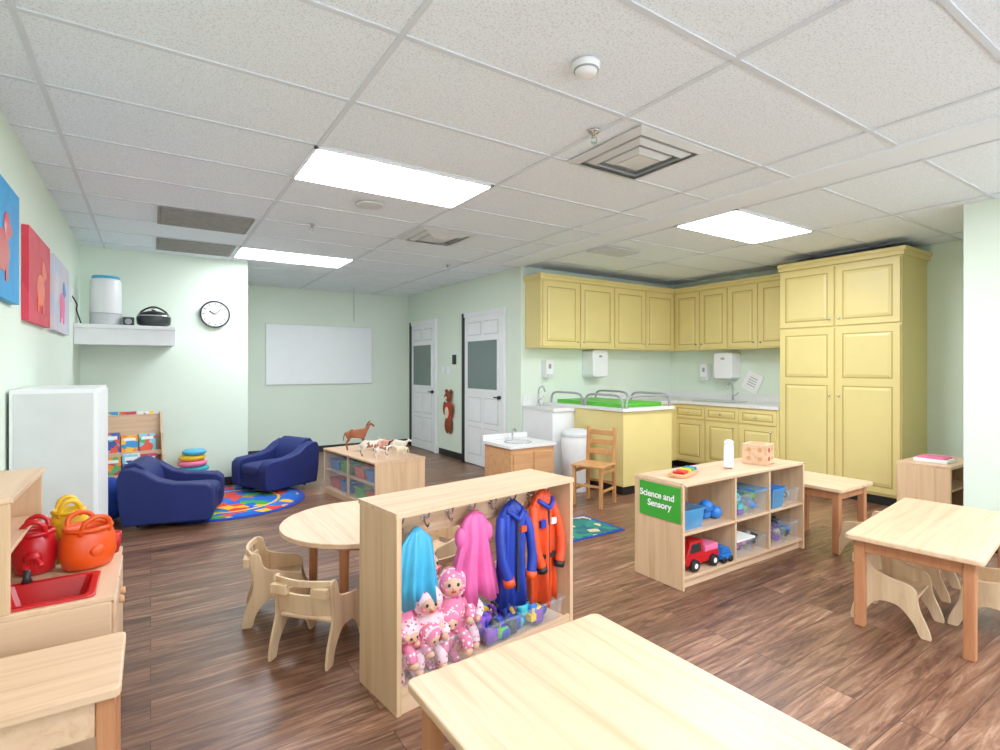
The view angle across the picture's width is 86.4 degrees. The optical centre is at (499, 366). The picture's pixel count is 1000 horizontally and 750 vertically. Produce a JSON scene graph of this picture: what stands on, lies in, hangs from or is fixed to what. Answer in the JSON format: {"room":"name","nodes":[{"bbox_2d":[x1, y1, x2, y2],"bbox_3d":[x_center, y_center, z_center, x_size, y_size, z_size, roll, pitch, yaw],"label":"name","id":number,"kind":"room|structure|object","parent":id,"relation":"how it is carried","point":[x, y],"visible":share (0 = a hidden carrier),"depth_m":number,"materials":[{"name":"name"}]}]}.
{"room":"children's room","nodes":[
{"label":"children's room","id":0,"kind":"room"},
{"bbox_2d":[0,108,79,470],"bbox_3d":[-1.823,0.065,1.554,0.100,2.690,9.600,0,0,-33],"label":"wall","id":1,"kind":"structure","parent":0,"point":[31,355],"depth_m":3.29,"materials":[{"name":"green paint"}]},
{"bbox_2d":[0,174,18,304],"bbox_3d":[-2.356,-0.615,2.496,0.039,0.570,0.800,0,0,-33],"label":"picture","id":2,"kind":"object","parent":1,"relation":"attached to","point":[9,201],"visible":1,"depth_m":2.64},
{"bbox_2d":[21,224,49,327],"bbox_3d":[-2.935,-0.545,3.378,0.039,0.550,0.770,0,0,-33],"label":"picture","id":3,"kind":"object","parent":1,"relation":"attached to","point":[35,254],"visible":1,"depth_m":3.21},
{"bbox_2d":[48,253,68,335],"bbox_3d":[-3.476,-0.545,4.202,0.039,0.550,0.880,0,0,-33],"label":"picture","id":4,"kind":"object","parent":1,"relation":"attached to","point":[59,275],"visible":0.99,"depth_m":4.09},
{"bbox_2d":[80,245,247,476],"bbox_3d":[-4.348,0.065,6.865,1.710,2.690,2.050,0,0,-33],"label":"wall","id":5,"kind":"structure","parent":0,"point":[199,384],"depth_m":6.10,"materials":[{"name":"green paint"}]},
{"bbox_2d":[73,323,175,347],"bbox_3d":[-3.899,-0.320,5.573,0.838,0.200,0.598,0,0,-33],"label":"wall shelf","id":6,"kind":"object","parent":5,"relation":"attached to","point":[94,334],"visible":1,"depth_m":5.33,"materials":[{"name":"white paint"}]},
{"bbox_2d":[89,275,121,324],"bbox_3d":[-4.018,-0.672,5.425,0.274,0.505,0.274,0,0,-33],"label":"air purifier","id":7,"kind":"object","parent":6,"relation":"on","point":[105,304],"visible":0.96,"depth_m":5.32,"materials":[{"name":"white plastic"}]},
{"bbox_2d":[136,306,170,325],"bbox_3d":[-3.664,-0.532,5.633,0.314,0.225,0.314,0,0,-33],"label":"boombox","id":8,"kind":"object","parent":6,"relation":"on","point":[153,317],"visible":0.98,"depth_m":5.55,"materials":[{"name":"plastic"}]},
{"bbox_2d":[200,301,229,327],"bbox_3d":[-3.356,-0.620,6.265,0.320,0.320,0.039,0,0,-33],"label":"wall clock","id":9,"kind":"object","parent":5,"relation":"attached to","point":[214,314],"visible":1,"depth_m":6.25,"materials":[{"name":"plastic"}]},
{"bbox_2d":[248,285,407,450],"bbox_3d":[-2.940,0.065,8.956,2.940,2.690,0.100,0,0,-33],"label":"wall","id":10,"kind":"structure","parent":0,"point":[322,413],"depth_m":8.95,"materials":[{"name":"green paint"}]},
{"bbox_2d":[265,323,371,384],"bbox_3d":[-2.971,-0.200,8.857,1.740,0.980,0.028,0,0,-33],"label":"whiteboard","id":11,"kind":"object","parent":10,"relation":"attached to","point":[295,354],"visible":1,"depth_m":8.81,"materials":[{"name":"plastic"}]},
{"bbox_2d":[248,439,407,453],"bbox_3d":[-2.904,1.360,8.913,2.928,0.100,0.012,0,0,-33],"label":"baseboard","id":12,"kind":"structure","parent":10,"relation":"attached to","point":[335,445],"depth_m":8.97,"materials":[{"name":"black rubber"}]},
{"bbox_2d":[408,268,515,453],"bbox_3d":[-0.723,0.065,8.349,0.100,2.690,3.550,0,0,-33],"label":"wall","id":13,"kind":"structure","parent":0,"point":[447,304],"depth_m":8.18,"materials":[{"name":"paint"}]},
{"bbox_2d":[409,319,437,452],"bbox_3d":[-1.334,0.310,9.114,0.082,2.200,1.040,0,0,-33],"label":"door","id":14,"kind":"structure","parent":13,"relation":"in","point":[423,335],"depth_m":9.05,"materials":[{"name":"white wood"}]},
{"bbox_2d":[443,389,452,433],"bbox_3d":[-0.819,0.694,8.292,0.120,0.692,0.290,0,0,-33],"label":"wall decoration","id":15,"kind":"object","parent":13,"relation":"attached to","point":[447,407],"depth_m":8.24,"materials":[{"name":"brown"}]},
{"bbox_2d":[439,448,461,460],"bbox_3d":[-0.772,1.360,8.323,0.012,0.100,0.800,0,0,-33],"label":"baseboard","id":16,"kind":"structure","parent":13,"relation":"attached to","point":[452,454],"depth_m":8.31,"materials":[{"name":"black rubber"}]},
{"bbox_2d":[462,307,506,466],"bbox_3d":[-0.255,0.310,7.472,0.082,2.200,1.130,0,0,-33],"label":"door","id":17,"kind":"structure","parent":13,"relation":"in","point":[484,333],"depth_m":7.47,"materials":[{"name":"white wood"}]},
{"bbox_2d":[0,0,999,296],"bbox_3d":[0.797,-1.330,4.442,7.650,0.100,11.750,0,0,-33],"label":"ceiling","id":18,"kind":"structure","parent":0,"point":[875,63],"depth_m":2.67,"materials":[{"name":"tile"}]},
{"bbox_2d":[156,237,235,256],"bbox_3d":[-3.234,-1.266,5.652,0.704,0.012,0.604,0,0,-33],"label":"ceiling return vent","id":19,"kind":"object","parent":18,"relation":"in","point":[166,244],"depth_m":5.61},
{"bbox_2d":[157,205,254,234],"bbox_3d":[-2.559,-1.266,4.624,0.704,0.012,0.604,0,0,-33],"label":"ceiling return vent","id":20,"kind":"object","parent":18,"relation":"in","point":[172,216],"depth_m":4.58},
{"bbox_2d":[233,246,353,267],"bbox_3d":[-2.396,-1.269,6.197,1.220,0.018,0.610,0,0,-33],"label":"ceiling light panel","id":21,"kind":"object","parent":18,"relation":"in","point":[242,252],"depth_m":6.12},
{"bbox_2d":[356,200,383,209],"bbox_3d":[-1.020,-1.268,4.176,0.220,0.012,0.220,0,0,-33],"label":"ceiling speaker","id":22,"kind":"object","parent":18,"relation":"attached to","point":[364,204],"depth_m":4.16},
{"bbox_2d":[291,145,493,208],"bbox_3d":[-0.721,-1.269,3.648,1.220,0.018,0.610,0,0,-33],"label":"ceiling light panel","id":23,"kind":"object","parent":18,"relation":"in","point":[322,165],"depth_m":3.57,"materials":[{"name":"plastic"}]},
{"bbox_2d":[398,226,477,245],"bbox_3d":[-0.610,-1.251,5.181,0.580,0.042,0.580,0,0,-33],"label":"ceiling vent","id":24,"kind":"object","parent":18,"relation":"in","point":[423,234],"visible":1,"depth_m":5.08,"materials":[{"name":"grey metal"}]},
{"bbox_2d":[0,0,999,294],"bbox_3d":[0.797,-1.276,4.442,7.450,0.007,11.550,0,0,-33],"label":"grid","id":25,"kind":"object","parent":18,"relation":"attached to","point":[14,10],"visible":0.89,"depth_m":2.89,"materials":[{"name":"metal"}]},
{"bbox_2d":[572,56,600,79],"bbox_3d":[0.362,-1.250,2.236,0.120,0.049,0.120,0,0,-33],"label":"smoke detector","id":26,"kind":"object","parent":18,"relation":"attached to","point":[584,67],"visible":1,"depth_m":2.20,"materials":[{"name":"white plastic"}]},
{"bbox_2d":[586,246,640,256],"bbox_3d":[1.246,-1.266,5.844,0.524,0.012,0.324,0,0,-33],"label":"ceiling return vent","id":27,"kind":"object","parent":18,"relation":"in","point":[605,250],"depth_m":5.81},
{"bbox_2d":[567,125,711,180],"bbox_3d":[0.830,-1.251,3.208,0.600,0.042,0.600,0,0,-33],"label":"ceiling vent","id":28,"kind":"object","parent":18,"relation":"in","point":[643,150],"visible":1,"depth_m":3.12,"materials":[{"name":"grey metal"}]},
{"bbox_2d":[674,208,813,243],"bbox_3d":[2.246,-1.269,4.868,1.220,0.018,0.610,0,0,-33],"label":"ceiling light panel","id":29,"kind":"object","parent":18,"relation":"in","point":[737,224],"depth_m":4.81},
{"bbox_2d":[499,115,999,266],"bbox_3d":[2.319,-1.274,3.318,0.320,0.012,8.000,0,0,-33],"label":"ceiling beam","id":30,"kind":"structure","parent":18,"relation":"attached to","point":[987,129],"depth_m":3.64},
{"bbox_2d":[112,444,999,749],"bbox_3d":[0.797,1.460,4.442,7.650,0.100,11.750,0,0,-33],"label":"floor","id":31,"kind":"structure","parent":0,"point":[780,630],"depth_m":2.72,"materials":[{"name":"brown wood"}]},
{"bbox_2d":[9,385,107,522],"bbox_3d":[-2.590,0.765,3.172,0.363,1.290,0.854,0,0,-33],"label":"storage cabinet","id":32,"kind":"object","parent":31,"relation":"on","point":[61,429],"visible":0.41,"depth_m":2.84,"materials":[{"name":"paint"}]},
{"bbox_2d":[0,632,125,749],"bbox_3d":[-1.408,1.160,1.534,0.530,0.500,0.390,0,0,-33],"label":"table","id":33,"kind":"object","parent":31,"relation":"on","point":[52,698],"visible":1,"depth_m":1.51,"materials":[{"name":"brown wood"}]},
{"bbox_2d":[0,467,125,749],"bbox_3d":[-1.803,0.927,2.112,0.514,0.965,0.660,0,0,-33],"label":"play kitchen","id":34,"kind":"object","parent":31,"relation":"on","point":[24,631],"visible":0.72,"depth_m":1.92,"materials":[{"name":"brown wood"}]},
{"bbox_2d":[11,514,58,575],"bbox_3d":[-1.906,0.729,2.182,0.138,0.230,0.140,0,0,8],"label":"bag","id":35,"kind":"object","parent":34,"relation":"on","point":[41,541],"visible":0.76,"depth_m":2.15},
{"bbox_2d":[11,570,100,612],"bbox_3d":[-1.696,0.873,1.990,0.310,0.075,0.290,0,0,-33],"label":"sink basin","id":36,"kind":"object","parent":34,"relation":"in","point":[67,588],"visible":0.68,"depth_m":2.07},
{"bbox_2d":[21,558,44,583],"bbox_3d":[-1.802,0.786,2.052,0.093,0.095,0.036,0,0,12],"label":"faucet","id":37,"kind":"object","parent":36,"relation":"on","point":[27,579],"visible":1,"depth_m":2.05,"materials":[{"name":"plastic"}]},
{"bbox_2d":[50,494,87,541],"bbox_3d":[-1.896,0.685,2.341,0.142,0.230,0.133,0,0,-45],"label":"toy","id":38,"kind":"object","parent":34,"relation":"on","point":[61,511],"visible":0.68,"depth_m":2.30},
{"bbox_2d":[58,509,116,570],"bbox_3d":[-1.743,0.729,2.253,0.184,0.230,0.184,0,0,-17],"label":"bag","id":39,"kind":"object","parent":34,"relation":"on","point":[90,543],"visible":1,"depth_m":2.20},
{"bbox_2d":[108,477,119,519],"bbox_3d":[-3.606,1.210,4.870,0.400,0.400,0.400,0,0,-33],"label":"ball","id":40,"kind":"object","parent":31,"relation":"on","point":[113,512],"visible":0.23,"depth_m":4.77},
{"bbox_2d":[108,411,164,477],"bbox_3d":[-3.862,0.944,5.581,0.558,0.934,0.413,0,0,-39],"label":"display rack","id":41,"kind":"object","parent":31,"relation":"on","point":[132,436],"visible":0.44,"depth_m":5.66,"materials":[{"name":"brown wood"}]},
{"bbox_2d":[178,486,304,522],"bbox_3d":[-2.836,1.403,5.555,1.500,0.013,1.500,0,0,-33],"label":"rug","id":42,"kind":"object","parent":31,"relation":"on","point":[238,502],"visible":0.47,"depth_m":5.49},
{"bbox_2d":[116,455,224,527],"bbox_3d":[-2.998,1.115,4.908,0.735,0.565,0.660,0,0,-19],"label":"armchair","id":43,"kind":"object","parent":42,"relation":"on","point":[150,491],"visible":1,"depth_m":4.62,"materials":[{"name":"blue fabric"}]},
{"bbox_2d":[177,448,208,469],"bbox_3d":[-3.442,1.167,5.974,0.366,0.487,0.375,0,0,-33],"label":"cushions","id":44,"kind":"object","parent":42,"relation":"on","point":[193,458],"visible":0.44,"depth_m":5.88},
{"bbox_2d":[231,436,318,492],"bbox_3d":[-2.615,1.120,6.219,0.647,0.554,0.720,0,0,32],"label":"armchair","id":45,"kind":"object","parent":42,"relation":"on","point":[288,461],"visible":1,"depth_m":6.07,"materials":[{"name":"blue fabric"}]},
{"bbox_2d":[242,536,308,628],"bbox_3d":[-1.272,1.216,3.075,0.374,0.409,0.323,0,0,-21],"label":"chair","id":46,"kind":"object","parent":31,"relation":"on","point":[263,563],"visible":0.78,"depth_m":2.92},
{"bbox_2d":[268,573,359,670],"bbox_3d":[-0.910,1.216,2.685,0.323,0.409,0.374,0,0,15],"label":"chair","id":47,"kind":"object","parent":31,"relation":"on","point":[325,603],"visible":0.91,"depth_m":2.55,"materials":[{"name":"wood"}]},
{"bbox_2d":[279,501,404,627],"bbox_3d":[-0.827,1.160,3.190,0.920,0.500,0.920,0,0,-33],"label":"round table","id":48,"kind":"object","parent":31,"relation":"on","point":[336,526],"visible":0.45,"depth_m":3.00,"materials":[{"name":"brown wood"}]},
{"bbox_2d":[323,444,425,501],"bbox_3d":[-1.372,1.161,5.690,0.560,0.502,1.250,0,0,-40],"label":"display shelf","id":49,"kind":"object","parent":31,"relation":"on","point":[392,474],"visible":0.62,"depth_m":5.35,"materials":[{"name":"brown wood"}]},
{"bbox_2d":[330,475,350,489],"bbox_3d":[-1.752,1.277,5.945,0.216,0.125,0.236,0,0,-40],"label":"basket","id":50,"kind":"object","parent":49,"relation":"in","point":[336,483],"visible":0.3,"depth_m":5.90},
{"bbox_2d":[330,457,355,470],"bbox_3d":[-1.752,1.069,5.945,0.216,0.129,0.236,0,0,-40],"label":"basket","id":51,"kind":"object","parent":49,"relation":"in","point":[336,464],"visible":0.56,"depth_m":5.91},
{"bbox_2d":[339,479,364,493],"bbox_3d":[-1.583,1.280,5.746,0.216,0.119,0.236,0,0,-40],"label":"basket","id":52,"kind":"object","parent":49,"relation":"in","point":[353,482],"visible":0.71,"depth_m":5.69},
{"bbox_2d":[339,460,365,473],"bbox_3d":[-1.583,1.072,5.746,0.216,0.124,0.236,0,0,-40],"label":"basket","id":53,"kind":"object","parent":49,"relation":"in","point":[352,462],"visible":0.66,"depth_m":5.70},
{"bbox_2d":[343,420,374,449],"bbox_3d":[-1.542,0.744,5.816,0.334,0.320,0.094,0,0,-13],"label":"horse","id":54,"kind":"object","parent":49,"relation":"on","point":[353,433],"visible":0.84,"depth_m":5.78},
{"bbox_2d":[353,464,373,479],"bbox_3d":[-1.364,1.069,5.487,0.216,0.130,0.236,0,0,-40],"label":"basket","id":55,"kind":"object","parent":49,"relation":"in","point":[359,469],"visible":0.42,"depth_m":5.43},
{"bbox_2d":[353,484,373,497],"bbox_3d":[-1.357,1.279,5.479,0.216,0.119,0.236,0,0,-40],"label":"basket","id":56,"kind":"object","parent":49,"relation":"in","point":[360,492],"visible":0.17,"depth_m":5.44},
{"bbox_2d":[359,437,382,455],"bbox_3d":[-1.326,0.812,5.459,0.244,0.187,0.078,0,0,-25],"label":"cow","id":57,"kind":"object","parent":49,"relation":"on","point":[365,444],"visible":0.93,"depth_m":5.42},
{"bbox_2d":[390,438,411,454],"bbox_3d":[-1.033,0.820,5.537,0.244,0.174,0.087,0,0,7],"label":"sheep","id":58,"kind":"object","parent":49,"relation":"on","point":[396,442],"visible":0.69,"depth_m":5.51},
{"bbox_2d":[428,525,459,558],"bbox_3d":[-0.423,1.216,3.550,0.374,0.409,0.323,0,0,-43],"label":"chair","id":59,"kind":"object","parent":31,"relation":"on","point":[441,550],"visible":0.11,"depth_m":3.61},
{"bbox_2d":[437,554,454,574],"bbox_3d":[-0.389,1.216,2.957,0.374,0.409,0.323,0,0,43],"label":"chair","id":60,"kind":"object","parent":31,"relation":"on","point":[448,561],"visible":0.07,"depth_m":2.82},
{"bbox_2d":[358,469,573,717],"bbox_3d":[-0.121,1.000,2.609,1.068,0.820,0.338,0,0,-41],"label":"storage rack","id":61,"kind":"object","parent":31,"relation":"on","point":[385,519],"visible":0.73,"depth_m":2.35,"materials":[{"name":"brown wood"}]},
{"bbox_2d":[402,526,437,612],"bbox_3d":[-0.357,0.859,2.292,0.229,0.338,0.135,0,0,-41],"label":"costume","id":62,"kind":"object","parent":61,"relation":"hanging from","point":[419,576],"visible":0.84,"depth_m":2.27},
{"bbox_2d":[452,510,498,605],"bbox_3d":[-0.123,0.887,2.514,0.284,0.425,0.150,0,0,-41],"label":"dress","id":63,"kind":"object","parent":61,"relation":"in","point":[473,556],"visible":0.97,"depth_m":2.46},
{"bbox_2d":[474,599,546,644],"bbox_3d":[0.044,1.262,2.738,0.536,0.141,0.286,0,0,-41],"label":"bin","id":64,"kind":"object","parent":61,"relation":"in","point":[494,625],"visible":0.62,"depth_m":2.64,"materials":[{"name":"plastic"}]},
{"bbox_2d":[495,499,536,610],"bbox_3d":[0.070,0.926,2.648,0.254,0.522,0.152,0,0,-41],"label":"jacket","id":65,"kind":"object","parent":61,"relation":"hanging from","point":[514,524],"visible":1,"depth_m":2.62,"materials":[{"name":"fabric"}]},
{"bbox_2d":[526,489,565,607],"bbox_3d":[0.232,0.946,2.789,0.240,0.602,0.150,0,0,-41],"label":"costume","id":66,"kind":"object","parent":61,"relation":"hanging from","point":[544,513],"visible":0.92,"depth_m":2.76,"materials":[{"name":"orange fabric"}]},
{"bbox_3d":[-0.334,1.254,2.412,0.420,0.150,0.300,0,0,-41],"label":"bin","id":67,"kind":"object","parent":61,"relation":"on","visible":0},
{"bbox_2d":[402,619,419,686],"bbox_3d":[-0.392,1.212,2.254,0.136,0.289,0.132,0,0,-7],"label":"baby doll","id":68,"kind":"object","parent":67,"relation":"in","point":[410,626],"visible":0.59,"depth_m":2.22,"materials":[{"name":"pink fabric"}]},
{"bbox_2d":[402,610,434,670],"bbox_3d":[-0.395,1.088,2.270,0.202,0.322,0.191,0,0,29],"label":"baby doll","id":69,"kind":"object","parent":67,"relation":"in","point":[408,651],"visible":0.27,"depth_m":2.21,"materials":[{"name":"pink fabric"}]},
{"bbox_2d":[415,622,440,669],"bbox_3d":[-0.321,1.241,2.319,0.128,0.272,0.127,0,0,-6],"label":"baby doll","id":70,"kind":"object","parent":67,"relation":"in","point":[430,633],"visible":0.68,"depth_m":2.27,"materials":[{"name":"pink fabric"}]},
{"bbox_2d":[413,586,449,675],"bbox_3d":[-0.316,1.131,2.324,0.199,0.360,0.144,0,0,-26],"label":"baby doll","id":71,"kind":"object","parent":67,"relation":"in","point":[426,610],"visible":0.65,"depth_m":2.29,"materials":[{"name":"pink fabric"}]},
{"bbox_2d":[435,608,461,668],"bbox_3d":[-0.234,1.222,2.389,0.136,0.289,0.132,0,0,8],"label":"baby doll","id":72,"kind":"object","parent":67,"relation":"in","point":[451,616],"visible":0.53,"depth_m":2.38,"materials":[{"name":"pink fabric"}]},
{"bbox_2d":[437,566,475,656],"bbox_3d":[-0.214,1.097,2.406,0.207,0.360,0.195,0,0,-16],"label":"baby doll","id":73,"kind":"object","parent":67,"relation":"in","point":[451,583],"visible":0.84,"depth_m":2.39,"materials":[{"name":"pink fabric"}]},
{"bbox_2d":[454,597,483,649],"bbox_3d":[-0.172,1.126,2.496,0.191,0.339,0.157,0,0,-6],"label":"baby doll","id":74,"kind":"object","parent":67,"relation":"in","point":[473,630],"visible":0.1,"depth_m":2.46,"materials":[{"name":"pink fabric"}]},
{"bbox_2d":[482,428,555,475],"bbox_3d":[0.205,1.045,5.790,0.600,0.730,0.553,0,0,-33],"label":"base cabinet","id":75,"kind":"object","parent":31,"relation":"on","point":[505,452],"visible":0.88,"depth_m":5.63,"materials":[{"name":"brown wood"}]},
{"bbox_2d":[561,428,586,492],"bbox_3d":[0.865,1.055,6.096,0.339,0.710,0.339,0,0,-33],"label":"trash bin","id":76,"kind":"object","parent":31,"relation":"on","point":[573,440],"visible":0.78,"depth_m":5.96,"materials":[{"name":"plastic"}]},
{"bbox_2d":[571,425,616,509],"bbox_3d":[0.972,1.020,5.486,0.360,0.780,0.380,0,0,37],"label":"wooden chair","id":77,"kind":"object","parent":31,"relation":"on","point":[586,464],"visible":0.99,"depth_m":5.51,"materials":[{"name":"brown wood"}]},
{"bbox_2d":[522,389,674,494],"bbox_3d":[1.162,0.856,6.487,1.165,1.109,1.428,0,0,-33],"label":"base cabinet","id":78,"kind":"object","parent":31,"relation":"on","point":[644,428],"visible":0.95,"depth_m":6.12,"materials":[{"name":"yellow wood"}]},
{"bbox_2d":[573,515,624,541],"bbox_3d":[0.640,1.406,4.626,0.710,0.008,0.530,0,0,-33],"label":"rug","id":79,"kind":"object","parent":31,"relation":"on","point":[584,527],"visible":0.57,"depth_m":4.62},
{"bbox_2d":[408,614,851,749],"bbox_3d":[0.381,1.160,1.263,0.765,0.500,1.210,0,0,-34],"label":"table","id":80,"kind":"object","parent":31,"relation":"on","point":[589,682],"visible":1,"depth_m":1.46,"materials":[{"name":"brown wood"}]},
{"bbox_2d":[591,391,779,466],"bbox_3d":[2.541,0.890,7.013,1.709,1.040,2.064,0,0,-33],"label":"base cabinet","id":81,"kind":"object","parent":31,"relation":"on","point":[700,429],"depth_m":7.05,"materials":[{"name":"yellow wood"}]},
{"bbox_2d":[635,457,804,590],"bbox_3d":[1.648,1.075,3.903,1.466,0.670,0.400,0,0,-33],"label":"shelf","id":82,"kind":"object","parent":31,"relation":"on","point":[659,543],"visible":0.81,"depth_m":3.71,"materials":[{"name":"brown wood"}]},
{"bbox_2d":[640,479,680,524],"bbox_3d":[1.043,0.877,3.484,0.005,0.225,0.335,0,0,-33],"label":"label sign","id":83,"kind":"object","parent":82,"relation":"attached to","point":[661,501],"visible":1,"depth_m":3.47,"materials":[{"name":"paper"}]},
{"bbox_2d":[668,466,697,478],"bbox_3d":[1.275,0.719,3.670,0.137,0.040,0.346,0,0,40],"label":"toy xylophone","id":84,"kind":"object","parent":82,"relation":"on","point":[687,471],"visible":1,"depth_m":3.59,"materials":[{"name":"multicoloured wood"}]},
{"bbox_2d":[685,502,705,530],"bbox_3d":[1.197,0.987,3.550,0.216,0.130,0.256,0,0,-33],"label":"storage bin","id":85,"kind":"object","parent":82,"relation":"in","point":[694,513],"visible":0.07,"depth_m":3.47,"materials":[{"name":"blue plastic"}]},
{"bbox_2d":[685,536,718,572],"bbox_3d":[1.301,1.234,3.570,0.345,0.190,0.190,0,0,-33],"label":"toy truck","id":86,"kind":"object","parent":82,"relation":"in","point":[697,550],"visible":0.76,"depth_m":3.50,"materials":[{"name":"plastic"}]},
{"bbox_2d":[698,499,721,518],"bbox_3d":[1.411,0.979,3.690,0.240,0.145,0.170,0,0,-33],"label":"cluster","id":87,"kind":"object","parent":82,"relation":"in","point":[714,511],"visible":0.62,"depth_m":3.64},
{"bbox_2d":[718,544,732,563],"bbox_3d":[1.523,1.279,3.656,0.114,0.100,0.110,0,0,-33],"label":"toy car","id":88,"kind":"object","parent":82,"relation":"in","point":[724,553],"visible":0.7,"depth_m":3.62,"materials":[{"name":"blue plastic"}]},
{"bbox_2d":[724,439,733,467],"bbox_3d":[1.685,0.637,3.919,0.060,0.208,0.131,0,0,28],"label":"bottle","id":89,"kind":"object","parent":82,"relation":"on","point":[728,444],"visible":1,"depth_m":3.87,"materials":[{"name":"plastic"}]},
{"bbox_2d":[737,531,754,549],"bbox_3d":[1.651,1.264,3.825,0.216,0.132,0.256,0,0,-33],"label":"storage bin","id":90,"kind":"object","parent":82,"relation":"in","point":[742,537],"visible":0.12,"depth_m":3.76,"materials":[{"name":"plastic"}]},
{"bbox_2d":[737,482,767,507],"bbox_3d":[1.810,0.966,3.929,0.166,0.172,0.256,0,0,-33],"label":"storage bin","id":91,"kind":"object","parent":82,"relation":"in","point":[746,492],"visible":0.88,"depth_m":3.88,"materials":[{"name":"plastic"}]},
{"bbox_2d":[742,441,773,465],"bbox_3d":[1.992,0.662,4.106,0.183,0.153,0.183,0,0,42],"label":"box","id":92,"kind":"object","parent":82,"relation":"on","point":[758,453],"visible":1,"depth_m":4.04,"materials":[{"name":"brown wood"}]},
{"bbox_2d":[771,484,785,508],"bbox_3d":[2.011,0.976,4.061,0.176,0.152,0.256,0,0,-33],"label":"storage bin","id":93,"kind":"object","parent":82,"relation":"in","point":[777,491],"visible":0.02,"depth_m":3.96,"materials":[{"name":"blue plastic"}]},
{"bbox_2d":[771,515,789,536],"bbox_3d":[2.186,1.252,4.176,0.156,0.154,0.256,0,0,-33],"label":"storage bin","id":94,"kind":"object","parent":82,"relation":"in","point":[775,523],"visible":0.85,"depth_m":4.15,"materials":[{"name":"clear plastic"}]},
{"bbox_2d":[804,471,872,554],"bbox_3d":[2.594,1.160,4.312,0.530,0.500,0.560,0,0,-33],"label":"table","id":95,"kind":"object","parent":31,"relation":"on","point":[836,488],"visible":0.57,"depth_m":4.15,"materials":[{"name":"brown wood"}]},
{"bbox_2d":[777,245,932,505],"bbox_3d":[3.887,0.110,5.898,0.684,2.601,1.271,0,0,-33],"label":"pantry cabinet","id":96,"kind":"object","parent":31,"relation":"on","point":[853,327],"visible":0.93,"depth_m":5.57,"materials":[{"name":"yellow wood"}]},
{"bbox_2d":[839,511,880,554],"bbox_3d":[2.743,1.216,3.913,0.323,0.409,0.374,0,0,-23],"label":"chair","id":97,"kind":"object","parent":31,"relation":"on","point":[846,526],"visible":0.21,"depth_m":3.94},
{"bbox_2d":[850,552,944,640],"bbox_3d":[2.215,1.222,2.968,0.313,0.396,0.362,0,0,-40],"label":"chair","id":98,"kind":"object","parent":31,"relation":"on","point":[901,584],"visible":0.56,"depth_m":2.93,"materials":[{"name":"wood"}]},
{"bbox_2d":[845,498,999,662],"bbox_3d":[2.544,1.160,3.101,1.240,0.500,0.575,0,0,-41],"label":"table","id":99,"kind":"object","parent":31,"relation":"on","point":[943,536],"visible":0.94,"depth_m":2.88,"materials":[{"name":"brown wood"}]},
{"bbox_2d":[896,559,960,602],"bbox_3d":[2.689,1.222,3.412,0.313,0.396,0.362,0,0,-40],"label":"chair","id":100,"kind":"object","parent":31,"relation":"on","point":[934,573],"visible":0.13,"depth_m":3.24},
{"bbox_2d":[897,454,963,505],"bbox_3d":[3.894,1.117,4.726,0.707,0.585,0.384,0,0,-33],"label":"wooden stand","id":101,"kind":"object","parent":31,"relation":"on","point":[934,482],"visible":0.41,"depth_m":4.56,"materials":[{"name":"brown wood"}]},
{"bbox_2d":[913,454,955,463],"bbox_3d":[3.793,0.801,4.645,0.200,0.045,0.240,0,0,-33],"label":"paper stack","id":102,"kind":"object","parent":101,"relation":"on","point":[930,458],"visible":1,"depth_m":4.59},
{"bbox_2d":[947,567,999,625],"bbox_3d":[2.696,1.222,2.889,0.313,0.396,0.362,0,0,-40],"label":"chair","id":103,"kind":"object","parent":31,"relation":"on","point":[988,578],"visible":0.63,"depth_m":2.88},
{"bbox_2d":[516,266,670,431],"bbox_3d":[1.491,0.065,7.620,3.000,2.690,0.100,0,0,-33],"label":"wall","id":104,"kind":"structure","parent":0,"point":[628,371],"depth_m":7.23,"materials":[{"name":"paint"}]},
{"bbox_2d":[542,360,552,377],"bbox_3d":[0.623,0.025,6.920,0.120,0.230,0.113,0,0,-33],"label":"soap dispenser","id":105,"kind":"object","parent":104,"relation":"attached to","point":[547,365],"visible":1,"depth_m":6.88,"materials":[{"name":"white plastic"}]},
{"bbox_2d":[582,350,607,377],"bbox_3d":[1.305,-0.040,7.302,0.280,0.380,0.223,0,0,-33],"label":"paper towel dispenser","id":106,"kind":"object","parent":104,"relation":"attached to","point":[594,362],"visible":1,"depth_m":7.22,"materials":[{"name":"white plastic"}]},
{"bbox_2d":[523,272,779,351],"bbox_3d":[2.056,-0.695,6.695,2.869,0.911,2.064,0,0,-33],"label":"upper cabinet","id":107,"kind":"object","parent":104,"relation":"attached to","point":[562,311],"visible":0.93,"depth_m":7.04,"materials":[{"name":"yellow wood"}]},
{"bbox_2d":[671,240,963,456],"bbox_3d":[3.829,0.065,6.703,0.100,2.690,4.000,0,0,-33],"label":"wall","id":108,"kind":"structure","parent":0,"point":[945,270],"depth_m":5.54,"materials":[{"name":"green paint"}]},
{"bbox_2d":[700,364,710,379],"bbox_3d":[2.997,0.075,7.771,0.113,0.230,0.120,0,0,-33],"label":"soap dispenser","id":109,"kind":"object","parent":108,"relation":"attached to","point":[705,369],"visible":1,"depth_m":7.73,"materials":[{"name":"white plastic"}]},
{"bbox_2d":[714,352,740,379],"bbox_3d":[3.165,-0.010,7.415,0.223,0.380,0.280,0,0,-33],"label":"paper towel dispenser","id":110,"kind":"object","parent":108,"relation":"attached to","point":[727,365],"visible":1,"depth_m":7.33,"materials":[{"name":"white plastic"}]},
{"bbox_2d":[741,370,763,393],"bbox_3d":[3.420,0.205,7.210,0.006,0.346,0.332,0,0,-33],"label":"paper note","id":111,"kind":"object","parent":108,"relation":"attached to","point":[752,382],"visible":1,"depth_m":7.21,"materials":[{"name":"white paper"}]},
{"bbox_2d":[964,198,999,511],"bbox_3d":[5.410,0.065,2.956,1.570,2.690,4.000,0,0,-33],"label":"wall","id":112,"kind":"structure","parent":0,"point":[982,218],"depth_m":4.10,"materials":[{"name":"green paint"}]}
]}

